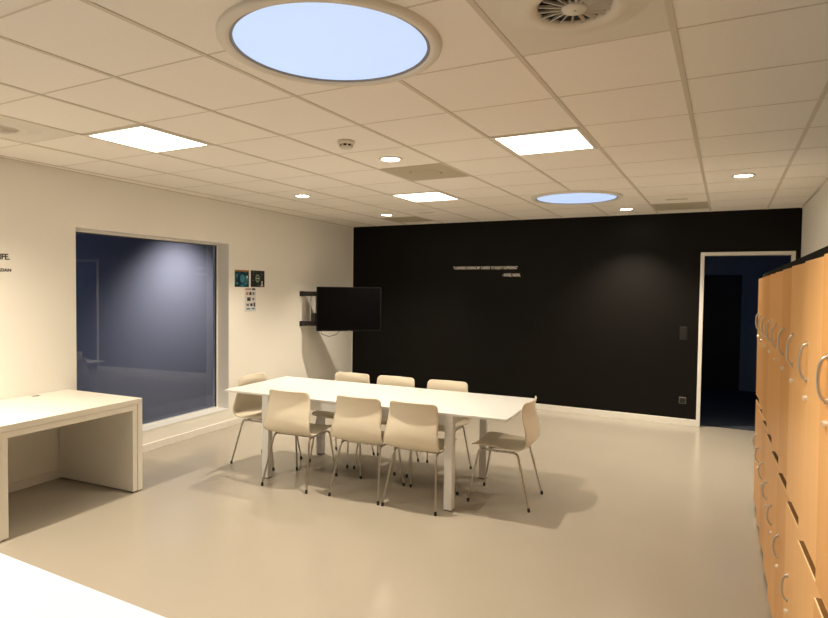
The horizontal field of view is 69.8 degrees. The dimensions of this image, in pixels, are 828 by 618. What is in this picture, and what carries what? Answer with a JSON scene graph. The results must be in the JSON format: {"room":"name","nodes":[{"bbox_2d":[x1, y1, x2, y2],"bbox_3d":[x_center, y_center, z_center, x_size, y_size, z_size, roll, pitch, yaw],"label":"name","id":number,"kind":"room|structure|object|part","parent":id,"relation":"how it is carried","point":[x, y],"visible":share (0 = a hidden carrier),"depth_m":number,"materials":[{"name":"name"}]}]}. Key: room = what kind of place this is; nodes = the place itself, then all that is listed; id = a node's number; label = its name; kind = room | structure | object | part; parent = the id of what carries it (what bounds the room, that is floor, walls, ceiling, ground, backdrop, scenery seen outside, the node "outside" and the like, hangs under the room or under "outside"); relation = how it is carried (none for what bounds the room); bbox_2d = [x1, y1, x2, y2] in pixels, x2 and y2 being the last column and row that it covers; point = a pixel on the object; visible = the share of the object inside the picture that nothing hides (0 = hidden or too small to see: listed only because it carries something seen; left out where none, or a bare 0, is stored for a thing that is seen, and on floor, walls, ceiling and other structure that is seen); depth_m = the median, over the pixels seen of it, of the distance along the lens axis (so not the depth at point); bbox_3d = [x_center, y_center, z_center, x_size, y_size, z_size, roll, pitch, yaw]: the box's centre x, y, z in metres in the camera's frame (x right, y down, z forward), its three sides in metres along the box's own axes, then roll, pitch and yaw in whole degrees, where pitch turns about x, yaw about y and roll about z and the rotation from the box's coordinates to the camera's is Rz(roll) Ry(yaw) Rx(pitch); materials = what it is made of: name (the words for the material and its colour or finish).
{"room":"meeting room","nodes":[
{"label":"meeting room","id":0,"kind":"room"},
{"bbox_2d":[0,158,352,483],"bbox_3d":[-3.490,0.150,4.492,0.240,2.676,12.530,2,2,24],"label":"wall","id":1,"kind":"structure","parent":0,"point":[42,208],"depth_m":6.01,"materials":[{"name":"white paint"}]},
{"bbox_2d":[0,254,10,271],"bbox_3d":[-3.256,-0.363,4.687,0.002,0.149,0.150,2,2,24],"label":"wall lettering","id":2,"kind":"object","parent":1,"relation":"attached to","point":[1,255],"depth_m":4.71,"materials":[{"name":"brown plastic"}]},
{"bbox_2d":[8,417,251,492],"bbox_3d":[-3.414,1.454,4.432,0.016,0.075,11.810,2,2,24],"label":"baseboard","id":3,"kind":"structure","parent":1,"relation":"attached to","point":[35,480],"depth_m":6.13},
{"bbox_2d":[76,229,228,431],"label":"window","id":4,"kind":"structure","parent":1,"relation":"in","point":[191,415],"depth_m":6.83,"materials":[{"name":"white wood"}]},
{"bbox_3d":[-2.699,1.223,6.264,0.169,0.012,1.971,2,2,24],"label":"sill","id":5,"kind":"part","parent":4,"relation":"part of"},
{"bbox_2d":[235,270,248,286],"bbox_3d":[-2.112,-0.374,7.293,0.002,0.208,0.262,2,2,24],"label":"poster","id":6,"kind":"object","parent":1,"relation":"attached to","point":[241,276],"visible":1,"depth_m":7.29,"materials":[{"name":"teal paper"}]},
{"bbox_2d":[245,288,255,311],"bbox_3d":[-2.051,-0.119,7.448,0.001,0.300,0.215,2,2,24],"label":"notice sheet","id":7,"kind":"object","parent":1,"relation":"attached to","point":[250,293],"visible":1,"depth_m":7.45,"materials":[{"name":"white paper"}]},
{"bbox_2d":[251,270,264,286],"bbox_3d":[-1.990,-0.384,7.569,0.003,0.208,0.270,2,2,24],"label":"poster","id":8,"kind":"object","parent":1,"relation":"attached to","point":[257,277],"visible":1,"depth_m":7.56,"materials":[{"name":"black paper"}]},
{"bbox_2d":[299,291,339,336],"bbox_3d":[-1.218,0.073,8.566,0.854,0.653,0.121,0,2,-13],"label":"bracket","id":9,"kind":"object","parent":1,"relation":"attached to","point":[312,322],"visible":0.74,"depth_m":8.48,"materials":[{"name":"black metal"}]},
{"bbox_3d":[-1.362,-0.218,8.536,0.509,0.066,0.060,0,2,-17],"label":"arm","id":10,"kind":"part","parent":9,"relation":"part of","materials":[{"name":"black plastic"}]},
{"bbox_3d":[-1.367,0.206,8.551,0.509,0.066,0.060,0,2,-17],"label":"arm","id":11,"kind":"part","parent":9,"relation":"part of","materials":[{"name":"black plastic"}]},
{"bbox_2d":[316,287,380,330],"bbox_3d":[-0.938,0.000,8.562,0.928,0.632,0.076,0,2,-14],"label":"television","id":12,"kind":"object","parent":9,"relation":"attached to","point":[337,308],"visible":1,"depth_m":8.53,"materials":[{"name":"black plastic"}]},
{"bbox_2d":[0,157,827,227],"bbox_3d":[-1.005,-1.106,3.099,6.214,0.006,11.800,2,2,28],"label":"trim","id":13,"kind":"structure","parent":1,"relation":"attached to","point":[826,179],"depth_m":5.86,"materials":[{"name":"white paint"}]},
{"bbox_2d":[0,394,771,617],"bbox_3d":[-1.755,1.593,3.572,8.034,0.100,12.000,2,2,28],"label":"floor","id":14,"kind":"structure","parent":0,"point":[631,518],"depth_m":4.16,"materials":[{"name":"plastic"}]},
{"bbox_2d":[0,389,142,540],"bbox_3d":[-2.874,1.111,4.527,0.901,0.768,1.158,2,2,24],"label":"desk","id":15,"kind":"object","parent":14,"relation":"on","point":[100,434],"visible":1,"depth_m":4.83,"materials":[{"name":"white laminate"}]},
{"bbox_3d":[-3.093,1.145,4.015,0.889,0.707,0.044,2,2,24],"label":"panel","id":16,"kind":"part","parent":15,"relation":"part of","materials":[{"name":"white laminate"}]},
{"bbox_3d":[-2.644,1.115,5.035,0.889,0.707,0.044,2,2,24],"label":"panel","id":17,"kind":"part","parent":15,"relation":"part of","materials":[{"name":"white laminate"}]},
{"bbox_2d":[0,553,165,617],"bbox_3d":[-1.436,1.245,1.641,1.800,0.740,0.800,2,2,28],"label":"table","id":18,"kind":"object","parent":14,"relation":"on","point":[26,590],"visible":1,"depth_m":1.79,"materials":[{"name":"laminate"}]},
{"bbox_2d":[230,373,301,470],"bbox_3d":[-1.415,1.060,5.730,0.516,0.824,0.466,2,2,26],"label":"shell chair","id":19,"kind":"object","parent":14,"relation":"on","point":[249,406],"visible":0.51,"depth_m":5.76,"materials":[{"name":"plastic"}]},
{"bbox_3d":[-1.683,1.270,5.642,0.122,0.383,0.016,1,2,4],"label":"leg","id":20,"kind":"part","parent":19,"relation":"part of","materials":[{"name":"metal"}]},
{"bbox_3d":[-1.402,1.057,5.724,0.341,0.054,0.380,2,2,26],"label":"seat frame","id":21,"kind":"part","parent":19,"relation":"part of","materials":[{"name":"metal"}]},
{"bbox_3d":[-1.142,1.269,5.821,0.093,0.383,0.017,1,2,4],"label":"leg","id":22,"kind":"part","parent":19,"relation":"part of","materials":[{"name":"metal"}]},
{"bbox_2d":[261,389,337,493],"bbox_3d":[-0.980,1.086,5.158,0.466,0.824,0.516,2,2,24],"label":"shell chair","id":23,"kind":"object","parent":14,"relation":"on","point":[287,412],"visible":1,"depth_m":4.95,"materials":[{"name":"beige plastic"}]},
{"bbox_3d":[-1.247,1.295,5.064,0.122,0.383,0.017,-1,3,-44],"label":"leg","id":24,"kind":"part","parent":23,"relation":"part of","materials":[{"name":"metal"}]},
{"bbox_3d":[-1.077,1.284,5.437,0.017,0.383,0.093,1,2,1],"label":"leg","id":25,"kind":"part","parent":23,"relation":"part of","materials":[{"name":"metal"}]},
{"bbox_3d":[-0.975,1.082,5.170,0.380,0.054,0.341,2,2,24],"label":"seat frame","id":26,"kind":"part","parent":23,"relation":"part of","materials":[{"name":"metal"}]},
{"bbox_3d":[-0.877,1.306,4.903,0.016,0.383,0.122,1,2,1],"label":"leg","id":27,"kind":"part","parent":23,"relation":"part of","materials":[{"name":"metal"}]},
{"bbox_3d":[-0.720,1.294,5.281,0.093,0.383,0.017,-1,3,-44],"label":"leg","id":28,"kind":"part","parent":23,"relation":"part of","materials":[{"name":"metal"}]},
{"bbox_2d":[309,372,374,467],"bbox_3d":[-0.707,1.065,5.854,0.466,0.824,0.516,2,2,25],"label":"shell chair","id":29,"kind":"object","parent":14,"relation":"on","point":[339,376],"visible":0.3,"depth_m":5.97,"materials":[{"name":"plastic"}]},
{"bbox_3d":[-0.975,1.274,5.751,0.093,0.383,0.017,-1,3,-43],"label":"leg","id":30,"kind":"part","parent":29,"relation":"part of","materials":[{"name":"metal"}]},
{"bbox_3d":[-0.621,1.284,5.588,0.017,0.383,0.093,1,2,3],"label":"leg","id":31,"kind":"part","parent":29,"relation":"part of","materials":[{"name":"metal"}]},
{"bbox_2d":[328,395,404,504],"bbox_3d":[-0.376,1.101,4.922,0.466,0.824,0.516,2,2,24],"label":"shell chair","id":32,"kind":"object","parent":14,"relation":"on","point":[356,419],"visible":0.84,"depth_m":4.71,"materials":[{"name":"plastic"}]},
{"bbox_3d":[-0.643,1.311,4.832,0.122,0.383,0.016,-1,3,-44],"label":"leg","id":33,"kind":"part","parent":32,"relation":"part of","materials":[{"name":"metal"}]},
{"bbox_3d":[-0.469,1.300,5.202,0.017,0.383,0.093,1,2,2],"label":"leg","id":34,"kind":"part","parent":32,"relation":"part of","materials":[{"name":"metal"}]},
{"bbox_3d":[-0.370,1.098,4.935,0.380,0.054,0.341,2,2,24],"label":"seat frame","id":35,"kind":"part","parent":32,"relation":"part of","materials":[{"name":"metal"}]},
{"bbox_3d":[-0.276,1.322,4.667,0.017,0.383,0.122,1,2,2],"label":"leg","id":36,"kind":"part","parent":32,"relation":"part of","materials":[{"name":"metal"}]},
{"bbox_3d":[-0.113,1.310,5.042,0.093,0.383,0.017,-1,3,-43],"label":"leg","id":37,"kind":"part","parent":32,"relation":"part of","materials":[{"name":"metal"}]},
{"bbox_2d":[224,376,534,511],"bbox_3d":[-0.335,1.126,5.266,2.630,0.750,0.924,2,2,25],"label":"dining table","id":38,"kind":"object","parent":14,"relation":"on","point":[453,407],"visible":0.83,"depth_m":5.16,"materials":[{"name":"white laminate"}]},
{"bbox_3d":[-1.295,1.121,5.239,0.066,0.722,0.066,2,2,25],"label":"leg","id":39,"kind":"part","parent":38,"relation":"part of","materials":[{"name":"white laminate"}]},
{"bbox_3d":[-0.942,1.098,6.010,0.066,0.722,0.066,2,2,25],"label":"leg","id":40,"kind":"part","parent":38,"relation":"part of","materials":[{"name":"white metal"}]},
{"bbox_3d":[0.271,1.165,4.523,0.066,0.722,0.066,2,2,25],"label":"leg","id":41,"kind":"part","parent":38,"relation":"part of","materials":[{"name":"white metal"}]},
{"bbox_3d":[0.624,1.143,5.294,0.066,0.722,0.066,2,2,25],"label":"leg","id":42,"kind":"part","parent":38,"relation":"part of","materials":[{"name":"white metal"}]},
{"bbox_2d":[353,375,418,475],"bbox_3d":[-0.259,1.077,5.653,0.466,0.824,0.516,2,2,25],"label":"shell chair","id":43,"kind":"object","parent":14,"relation":"on","point":[382,379],"visible":0.27,"depth_m":5.80,"materials":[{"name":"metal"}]},
{"bbox_3d":[-0.528,1.287,5.550,0.093,0.383,0.017,-1,3,-43],"label":"leg","id":44,"kind":"part","parent":43,"relation":"part of","materials":[{"name":"metal"}]},
{"bbox_3d":[-0.174,1.297,5.386,0.017,0.383,0.093,1,2,3],"label":"leg","id":45,"kind":"part","parent":43,"relation":"part of","materials":[{"name":"metal"}]},
{"bbox_2d":[381,400,458,515],"bbox_3d":[0.065,1.114,4.718,0.466,0.824,0.516,2,2,25],"label":"shell chair","id":46,"kind":"object","parent":14,"relation":"on","point":[409,426],"visible":0.93,"depth_m":4.50,"materials":[{"name":"plastic"}]},
{"bbox_3d":[-0.204,1.324,4.630,0.122,0.383,0.016,-1,3,-43],"label":"leg","id":47,"kind":"part","parent":46,"relation":"part of","materials":[{"name":"metal"}]},
{"bbox_3d":[-0.026,1.312,4.999,0.017,0.383,0.093,1,2,3],"label":"leg","id":48,"kind":"part","parent":46,"relation":"part of","materials":[{"name":"metal"}]},
{"bbox_3d":[0.071,1.111,4.730,0.380,0.054,0.341,2,2,25],"label":"seat frame","id":49,"kind":"part","parent":46,"relation":"part of","materials":[{"name":"metal"}]},
{"bbox_3d":[0.162,1.334,4.461,0.016,0.383,0.122,1,2,3],"label":"leg","id":50,"kind":"part","parent":46,"relation":"part of","materials":[{"name":"metal"}]},
{"bbox_3d":[0.328,1.323,4.835,0.093,0.383,0.017,-1,3,-43],"label":"leg","id":51,"kind":"part","parent":46,"relation":"part of","materials":[{"name":"metal"}]},
{"bbox_2d":[406,379,471,477],"bbox_3d":[0.234,1.091,5.427,0.466,0.824,0.516,2,2,24],"label":"shell chair","id":52,"kind":"object","parent":14,"relation":"on","point":[447,385],"visible":0.34,"depth_m":5.56,"materials":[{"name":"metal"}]},
{"bbox_3d":[-0.033,1.301,5.322,0.093,0.383,0.017,-1,3,-43],"label":"leg","id":53,"kind":"part","parent":52,"relation":"part of","materials":[{"name":"metal"}]},
{"bbox_3d":[0.497,1.301,5.532,0.122,0.383,0.017,-1,3,-44],"label":"leg","id":54,"kind":"part","parent":52,"relation":"part of","materials":[{"name":"metal"}]},
{"bbox_2d":[466,396,542,512],"bbox_3d":[0.745,1.120,4.800,0.516,0.824,0.466,2,2,25],"label":"shell chair","id":55,"kind":"object","parent":14,"relation":"on","point":[497,440],"visible":1,"depth_m":4.70,"materials":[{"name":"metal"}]},
{"bbox_3d":[0.469,1.328,4.719,0.093,0.383,0.017,1,2,3],"label":"leg","id":56,"kind":"part","parent":55,"relation":"part of","materials":[{"name":"metal"}]},
{"bbox_3d":[0.632,1.318,5.073,0.017,0.383,0.093,-1,3,-43],"label":"leg","id":57,"kind":"part","parent":55,"relation":"part of","materials":[{"name":"metal"}]},
{"bbox_3d":[0.733,1.116,4.806,0.341,0.054,0.380,2,2,25],"label":"seat frame","id":58,"kind":"part","parent":55,"relation":"part of","materials":[{"name":"metal"}]},
{"bbox_3d":[0.838,1.340,4.542,0.016,0.383,0.122,-1,3,-43],"label":"leg","id":59,"kind":"part","parent":55,"relation":"part of","materials":[{"name":"metal"}]},
{"bbox_3d":[1.007,1.329,4.907,0.122,0.383,0.016,1,2,3],"label":"leg","id":60,"kind":"part","parent":55,"relation":"part of","materials":[{"name":"metal"}]},
{"bbox_2d":[752,273,765,505],"bbox_3d":[2.791,0.652,4.373,0.500,1.824,0.426,1,2,28],"label":"locker","id":61,"kind":"object","parent":14,"relation":"on","point":[758,406],"visible":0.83,"depth_m":4.56,"materials":[{"name":"brown wood"}]},
{"bbox_3d":[2.602,1.112,4.484,0.018,0.790,0.422,1,2,25],"label":"door","id":62,"kind":"part","parent":61,"relation":"part of","materials":[{"name":"brown wood"}]},
{"bbox_3d":[2.607,0.224,4.456,0.018,0.908,0.422,1,2,25],"label":"door","id":63,"kind":"part","parent":61,"relation":"part of","materials":[{"name":"brown wood"}]},
{"bbox_2d":[755,271,770,525],"bbox_3d":[2.593,0.662,3.995,0.500,1.824,0.426,1,2,28],"label":"locker","id":64,"kind":"object","parent":14,"relation":"on","point":[760,416],"visible":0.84,"depth_m":4.18,"materials":[{"name":"brown wood"}]},
{"bbox_3d":[2.404,1.123,4.106,0.018,0.790,0.422,1,2,25],"label":"door","id":65,"kind":"part","parent":64,"relation":"part of","materials":[{"name":"brown wood"}]},
{"bbox_3d":[2.410,0.235,4.078,0.018,0.908,0.422,1,2,25],"label":"door","id":66,"kind":"part","parent":64,"relation":"part of","materials":[{"name":"brown wood"}]},
{"bbox_2d":[758,269,775,551],"bbox_3d":[2.396,0.673,3.617,0.501,1.824,0.426,1,2,28],"label":"locker","id":67,"kind":"object","parent":14,"relation":"on","point":[765,320],"visible":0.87,"depth_m":3.79,"materials":[{"name":"brown wood"}]},
{"bbox_3d":[2.234,1.043,3.833,0.027,0.115,0.016,1,2,25],"label":"handle","id":68,"kind":"part","parent":67,"relation":"part of","materials":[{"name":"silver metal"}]},
{"bbox_3d":[2.243,0.116,3.812,0.027,0.133,0.016,1,2,25],"label":"handle","id":69,"kind":"part","parent":67,"relation":"part of","materials":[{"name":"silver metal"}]},
{"bbox_3d":[2.207,1.134,3.728,0.018,0.790,0.422,1,2,25],"label":"door","id":70,"kind":"part","parent":67,"relation":"part of","materials":[{"name":"brown wood"}]},
{"bbox_3d":[2.212,0.245,3.700,0.018,0.908,0.422,1,2,25],"label":"door","id":71,"kind":"part","parent":67,"relation":"part of","materials":[{"name":"brown wood"}]},
{"bbox_2d":[761,266,781,583],"bbox_3d":[2.199,0.684,3.239,0.500,1.824,0.426,1,2,28],"label":"locker","id":72,"kind":"object","parent":14,"relation":"on","point":[766,495],"visible":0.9,"depth_m":3.41,"materials":[{"name":"brown wood"}]},
{"bbox_3d":[2.036,1.054,3.455,0.027,0.115,0.016,1,2,25],"label":"handle","id":73,"kind":"part","parent":72,"relation":"part of","materials":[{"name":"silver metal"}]},
{"bbox_3d":[2.047,0.127,3.434,0.027,0.133,0.016,1,2,25],"label":"handle","id":74,"kind":"part","parent":72,"relation":"part of","materials":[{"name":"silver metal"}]},
{"bbox_3d":[2.010,1.145,3.350,0.018,0.790,0.422,1,2,25],"label":"door","id":75,"kind":"part","parent":72,"relation":"part of","materials":[{"name":"brown wood"}]},
{"bbox_3d":[2.015,0.256,3.322,0.018,0.908,0.422,1,2,25],"label":"door","id":76,"kind":"part","parent":72,"relation":"part of","materials":[{"name":"brown wood"}]},
{"bbox_2d":[766,263,789,617],"bbox_3d":[2.002,0.695,2.861,0.500,1.824,0.426,1,2,28],"label":"locker","id":77,"kind":"object","parent":14,"relation":"on","point":[777,326],"visible":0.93,"depth_m":3.03,"materials":[{"name":"brown wood"}]},
{"bbox_3d":[1.839,1.065,3.077,0.027,0.115,0.016,1,2,25],"label":"handle","id":78,"kind":"part","parent":77,"relation":"part of","materials":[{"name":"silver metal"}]},
{"bbox_3d":[1.850,0.138,3.056,0.027,0.133,0.016,1,2,25],"label":"handle","id":79,"kind":"part","parent":77,"relation":"part of","materials":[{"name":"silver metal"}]},
{"bbox_3d":[1.812,1.156,2.972,0.018,0.790,0.422,1,2,25],"label":"door","id":80,"kind":"part","parent":77,"relation":"part of","materials":[{"name":"brown wood"}]},
{"bbox_3d":[1.818,0.267,2.944,0.018,0.908,0.422,1,2,25],"label":"door","id":81,"kind":"part","parent":77,"relation":"part of","materials":[{"name":"brown wood"}]},
{"bbox_3d":[2.029,-0.201,2.821,0.450,0.030,0.424,1,2,28],"label":"panel","id":82,"kind":"part","parent":77,"relation":"part of","materials":[{"name":"brown wood"}]},
{"bbox_2d":[772,258,800,617],"bbox_3d":[1.804,0.706,2.483,0.501,1.824,0.426,1,2,28],"label":"locker","id":83,"kind":"object","parent":14,"relation":"on","point":[782,496],"visible":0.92,"depth_m":2.64,"materials":[{"name":"brown wood"}]},
{"bbox_3d":[1.641,1.075,2.699,0.027,0.115,0.016,1,2,25],"label":"handle","id":84,"kind":"part","parent":83,"relation":"part of","materials":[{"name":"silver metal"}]},
{"bbox_3d":[1.653,0.149,2.678,0.027,0.133,0.016,1,2,25],"label":"handle","id":85,"kind":"part","parent":83,"relation":"part of","materials":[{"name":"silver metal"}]},
{"bbox_3d":[1.615,1.167,2.594,0.018,0.790,0.422,1,2,25],"label":"door","id":86,"kind":"part","parent":83,"relation":"part of","materials":[{"name":"brown wood"}]},
{"bbox_3d":[1.621,0.278,2.566,0.018,0.908,0.422,1,2,25],"label":"door","id":87,"kind":"part","parent":83,"relation":"part of","materials":[{"name":"brown wood"}]},
{"bbox_3d":[1.832,-0.190,2.443,0.450,0.030,0.424,1,2,28],"label":"panel","id":88,"kind":"part","parent":83,"relation":"part of","materials":[{"name":"brown wood"}]},
{"bbox_2d":[780,252,814,617],"bbox_3d":[1.607,0.717,2.105,0.500,1.824,0.426,1,2,28],"label":"locker","id":89,"kind":"object","parent":14,"relation":"on","point":[792,534],"visible":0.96,"depth_m":2.25,"materials":[{"name":"brown wood"}]},
{"bbox_3d":[1.445,1.086,2.321,0.027,0.115,0.016,1,2,25],"label":"handle","id":90,"kind":"part","parent":89,"relation":"part of","materials":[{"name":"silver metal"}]},
{"bbox_3d":[1.455,0.160,2.300,0.027,0.133,0.016,1,2,25],"label":"handle","id":91,"kind":"part","parent":89,"relation":"part of","materials":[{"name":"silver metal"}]},
{"bbox_3d":[1.418,1.177,2.216,0.018,0.790,0.422,1,2,25],"label":"door","id":92,"kind":"part","parent":89,"relation":"part of","materials":[{"name":"brown wood"}]},
{"bbox_3d":[1.423,0.289,2.188,0.018,0.908,0.422,1,2,25],"label":"door","id":93,"kind":"part","parent":89,"relation":"part of","materials":[{"name":"brown wood"}]},
{"bbox_3d":[1.635,-0.179,2.065,0.450,0.030,0.424,1,2,28],"label":"panel","id":94,"kind":"part","parent":89,"relation":"part of","materials":[{"name":"brown wood"}]},
{"bbox_2d":[796,246,827,617],"bbox_3d":[1.410,0.728,1.727,0.500,1.824,0.426,1,2,28],"label":"locker","id":95,"kind":"object","parent":14,"relation":"on","point":[806,588],"visible":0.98,"depth_m":1.85,"materials":[{"name":"brown wood"}]},
{"bbox_3d":[1.258,0.170,1.922,0.027,0.133,0.016,1,2,25],"label":"handle","id":96,"kind":"part","parent":95,"relation":"part of","materials":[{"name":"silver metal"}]},
{"bbox_3d":[1.221,1.188,1.838,0.018,0.790,0.422,1,2,25],"label":"door","id":97,"kind":"part","parent":95,"relation":"part of","materials":[{"name":"brown wood"}]},
{"bbox_3d":[1.226,0.300,1.810,0.018,0.908,0.422,1,2,25],"label":"door","id":98,"kind":"part","parent":95,"relation":"part of","materials":[{"name":"brown wood"}]},
{"bbox_3d":[1.438,-0.168,1.687,0.450,0.030,0.424,1,2,28],"label":"panel","id":99,"kind":"part","parent":95,"relation":"part of","materials":[{"name":"brown wood"}]},
{"bbox_2d":[813,253,827,617],"bbox_3d":[1.212,0.739,1.349,0.501,1.824,0.426,1,2,28],"label":"locker","id":100,"kind":"object","parent":14,"relation":"on","point":[821,575],"visible":1,"depth_m":1.57,"materials":[{"name":"brown wood"}]},
{"bbox_3d":[1.023,1.199,1.460,0.018,0.790,0.422,1,2,25],"label":"door","id":101,"kind":"part","parent":100,"relation":"part of","materials":[{"name":"brown wood"}]},
{"bbox_3d":[1.061,0.181,1.544,0.027,0.133,0.016,1,2,25],"label":"handle","id":102,"kind":"part","parent":100,"relation":"part of","materials":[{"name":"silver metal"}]},
{"bbox_2d":[0,0,827,226],"bbox_3d":[-1.014,-1.157,3.102,6.436,0.104,12.000,2,2,28],"label":"ceiling","id":103,"kind":"structure","parent":0,"point":[732,87],"depth_m":3.32,"materials":[{"name":"tile"}]},
{"bbox_2d":[0,116,73,142],"bbox_3d":[-2.618,-1.141,3.775,0.576,0.027,0.611,2,2,28],"label":"ceiling vent","id":104,"kind":"object","parent":103,"relation":"in","point":[11,129],"visible":1,"depth_m":3.84,"materials":[{"name":"white plastic"}]},
{"bbox_2d":[82,124,212,152],"bbox_3d":[-1.800,-1.150,4.042,0.576,0.009,0.576,2,2,28],"label":"recessed light","id":105,"kind":"object","parent":103,"relation":"in","point":[142,137],"visible":1,"depth_m":4.01,"materials":[{"name":"white plastic"}]},
{"bbox_2d":[294,194,310,197],"bbox_3d":[-1.211,-1.226,6.443,0.188,0.010,0.188,2,2,28],"label":"recessed light","id":106,"kind":"object","parent":103,"relation":"in","point":[296,195],"visible":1,"depth_m":6.41,"materials":[{"name":"white plastic"}]},
{"bbox_2d":[216,0,441,86],"bbox_3d":[-0.335,-1.067,2.425,0.900,0.023,0.900,2,2,28],"label":"skylight","id":107,"kind":"object","parent":103,"relation":"attached to","point":[346,43],"visible":1,"depth_m":2.35,"materials":[{"name":"glass"}]},
{"bbox_2d":[338,139,354,149],"bbox_3d":[-0.459,-1.110,4.014,0.116,0.049,0.116,2,2,28],"label":"smoke detector","id":108,"kind":"object","parent":103,"relation":"attached to","point":[347,144],"visible":1,"depth_m":3.98,"materials":[{"name":"white plastic"}]},
{"bbox_2d":[378,156,402,161],"bbox_3d":[-0.179,-1.146,4.544,0.188,0.010,0.188,2,2,28],"label":"recessed light","id":109,"kind":"object","parent":103,"relation":"in","point":[383,158],"visible":1,"depth_m":4.53,"materials":[{"name":"white plastic"}]},
{"bbox_2d":[380,216,431,222],"bbox_3d":[-0.092,-1.289,8.566,0.578,0.006,0.578,2,2,28],"label":"ceiling vent","id":110,"kind":"object","parent":103,"relation":"in","point":[414,218],"visible":1,"depth_m":8.53,"materials":[{"name":"beige metal"}]},
{"bbox_2d":[379,163,467,180],"bbox_3d":[0.101,-1.163,5.074,0.578,0.006,0.578,2,2,28],"label":"ceiling vent","id":111,"kind":"object","parent":103,"relation":"in","point":[431,171],"visible":1,"depth_m":5.04,"materials":[{"name":"beige metal"}]},
{"bbox_2d":[390,191,460,201],"bbox_3d":[0.130,-1.210,6.415,0.576,0.009,0.576,2,2,28],"label":"recessed light","id":112,"kind":"object","parent":103,"relation":"in","point":[434,195],"visible":1,"depth_m":6.38,"materials":[{"name":"white plastic"}]},
{"bbox_2d":[490,127,597,155],"bbox_3d":[0.883,-1.114,3.985,0.576,0.009,0.576,2,2,28],"label":"recessed light","id":113,"kind":"object","parent":103,"relation":"in","point":[569,139],"visible":1,"depth_m":3.95,"materials":[{"name":"white plastic"}]},
{"bbox_2d":[474,0,669,54],"bbox_3d":[0.566,-1.042,2.099,0.576,0.027,0.611,2,2,28],"label":"ceiling vent","id":114,"kind":"object","parent":103,"relation":"in","point":[531,26],"visible":1,"depth_m":2.15,"materials":[{"name":"white plastic"}]},
{"bbox_2d":[531,190,622,204],"bbox_3d":[1.728,-1.179,6.327,0.944,0.023,0.944,2,2,28],"label":"skylight","id":115,"kind":"object","parent":103,"relation":"attached to","point":[573,197],"visible":1,"depth_m":6.28,"materials":[{"name":"glass"}]},
{"bbox_2d":[537,193,616,203],"bbox_3d":[1.728,-1.185,6.327,0.840,0.011,0.840,2,2,28],"label":"diffuser","id":116,"kind":"object","parent":115,"relation":"attached to","point":[544,198],"depth_m":6.33,"materials":[{"name":"grey"}]},
{"bbox_2d":[618,208,633,209],"bbox_3d":[2.561,-1.204,7.169,0.188,0.010,0.188,2,2,28],"label":"recessed light","id":117,"kind":"object","parent":103,"relation":"in","point":[620,208],"visible":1,"depth_m":7.16,"materials":[{"name":"white plastic"}]},
{"bbox_2d":[651,202,708,210],"bbox_3d":[3.092,-1.190,6.889,0.578,0.006,0.578,2,2,28],"label":"ceiling vent","id":118,"kind":"object","parent":103,"relation":"in","point":[691,205],"visible":0.99,"depth_m":6.87,"materials":[{"name":"beige metal"}]},
{"bbox_2d":[731,173,755,177],"bbox_3d":[2.784,-1.126,5.018,0.188,0.010,0.188,2,2,28],"label":"recessed light","id":119,"kind":"object","parent":103,"relation":"in","point":[743,175],"visible":1,"depth_m":5.00,"materials":[{"name":"white plastic"}]},
{"bbox_2d":[352,208,802,419],"bbox_3d":[1.718,0.075,8.449,6.315,2.676,0.140,2,2,28],"label":"wall","id":120,"kind":"structure","parent":0,"point":[593,316],"depth_m":8.23,"materials":[{"name":"black paint"}]},
{"bbox_2d":[453,266,519,275],"bbox_3d":[1.054,-0.551,8.699,1.045,0.148,0.002,2,2,28],"label":"wall lettering","id":121,"kind":"object","parent":120,"relation":"attached to","point":[478,267],"depth_m":8.60,"materials":[{"name":"white paint"}]},
{"bbox_2d":[535,403,695,426],"bbox_3d":[1.260,1.361,8.640,5.138,0.082,0.014,2,2,28],"label":"baseboard","id":122,"kind":"structure","parent":120,"relation":"attached to","point":[660,419],"depth_m":7.88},
{"bbox_2d":[679,397,685,403],"bbox_3d":[3.395,1.156,7.510,0.084,0.084,0.011,2,2,28],"label":"wall socket","id":123,"kind":"object","parent":120,"relation":"attached to","point":[682,400],"visible":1,"depth_m":7.50,"materials":[{"name":"plastic"}]},
{"bbox_2d":[680,327,687,339],"bbox_3d":[3.396,0.309,7.483,0.088,0.168,0.015,2,2,28],"label":"light switch","id":124,"kind":"object","parent":120,"relation":"attached to","point":[683,330],"visible":1,"depth_m":7.48,"materials":[{"name":"plastic"}]},
{"bbox_2d":[696,251,795,426],"bbox_3d":[4.019,0.397,7.239,0.996,2.176,0.159,2,2,28],"label":"door frame","id":125,"kind":"structure","parent":120,"relation":"in","point":[761,253],"depth_m":7.37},
{"bbox_2d":[700,388,758,430],"bbox_3d":[4.907,1.493,8.787,1.820,0.098,3.360,2,2,28],"label":"floor","id":126,"kind":"structure","parent":0,"point":[732,409],"depth_m":8.61,"materials":[{"name":"blue carpet"}]},
{"bbox_2d":[705,256,789,391],"bbox_3d":[5.603,0.150,10.225,1.400,2.502,0.100,2,2,28],"label":"wall","id":127,"kind":"structure","parent":0,"point":[751,268],"depth_m":10.12,"materials":[{"name":"paint"}]},
{"bbox_2d":[701,275,741,390],"bbox_3d":[5.298,0.403,10.303,0.640,1.980,0.054,2,2,28],"label":"door","id":128,"kind":"structure","parent":127,"relation":"in","point":[722,293],"depth_m":10.26,"materials":[{"name":"black"}]},
{"bbox_2d":[801,180,827,256],"bbox_3d":[1.780,0.315,1.694,0.100,2.676,12.040,2,2,28],"label":"wall","id":129,"kind":"structure","parent":0,"point":[815,212],"depth_m":5.78,"materials":[{"name":"white paint"}]}
]}

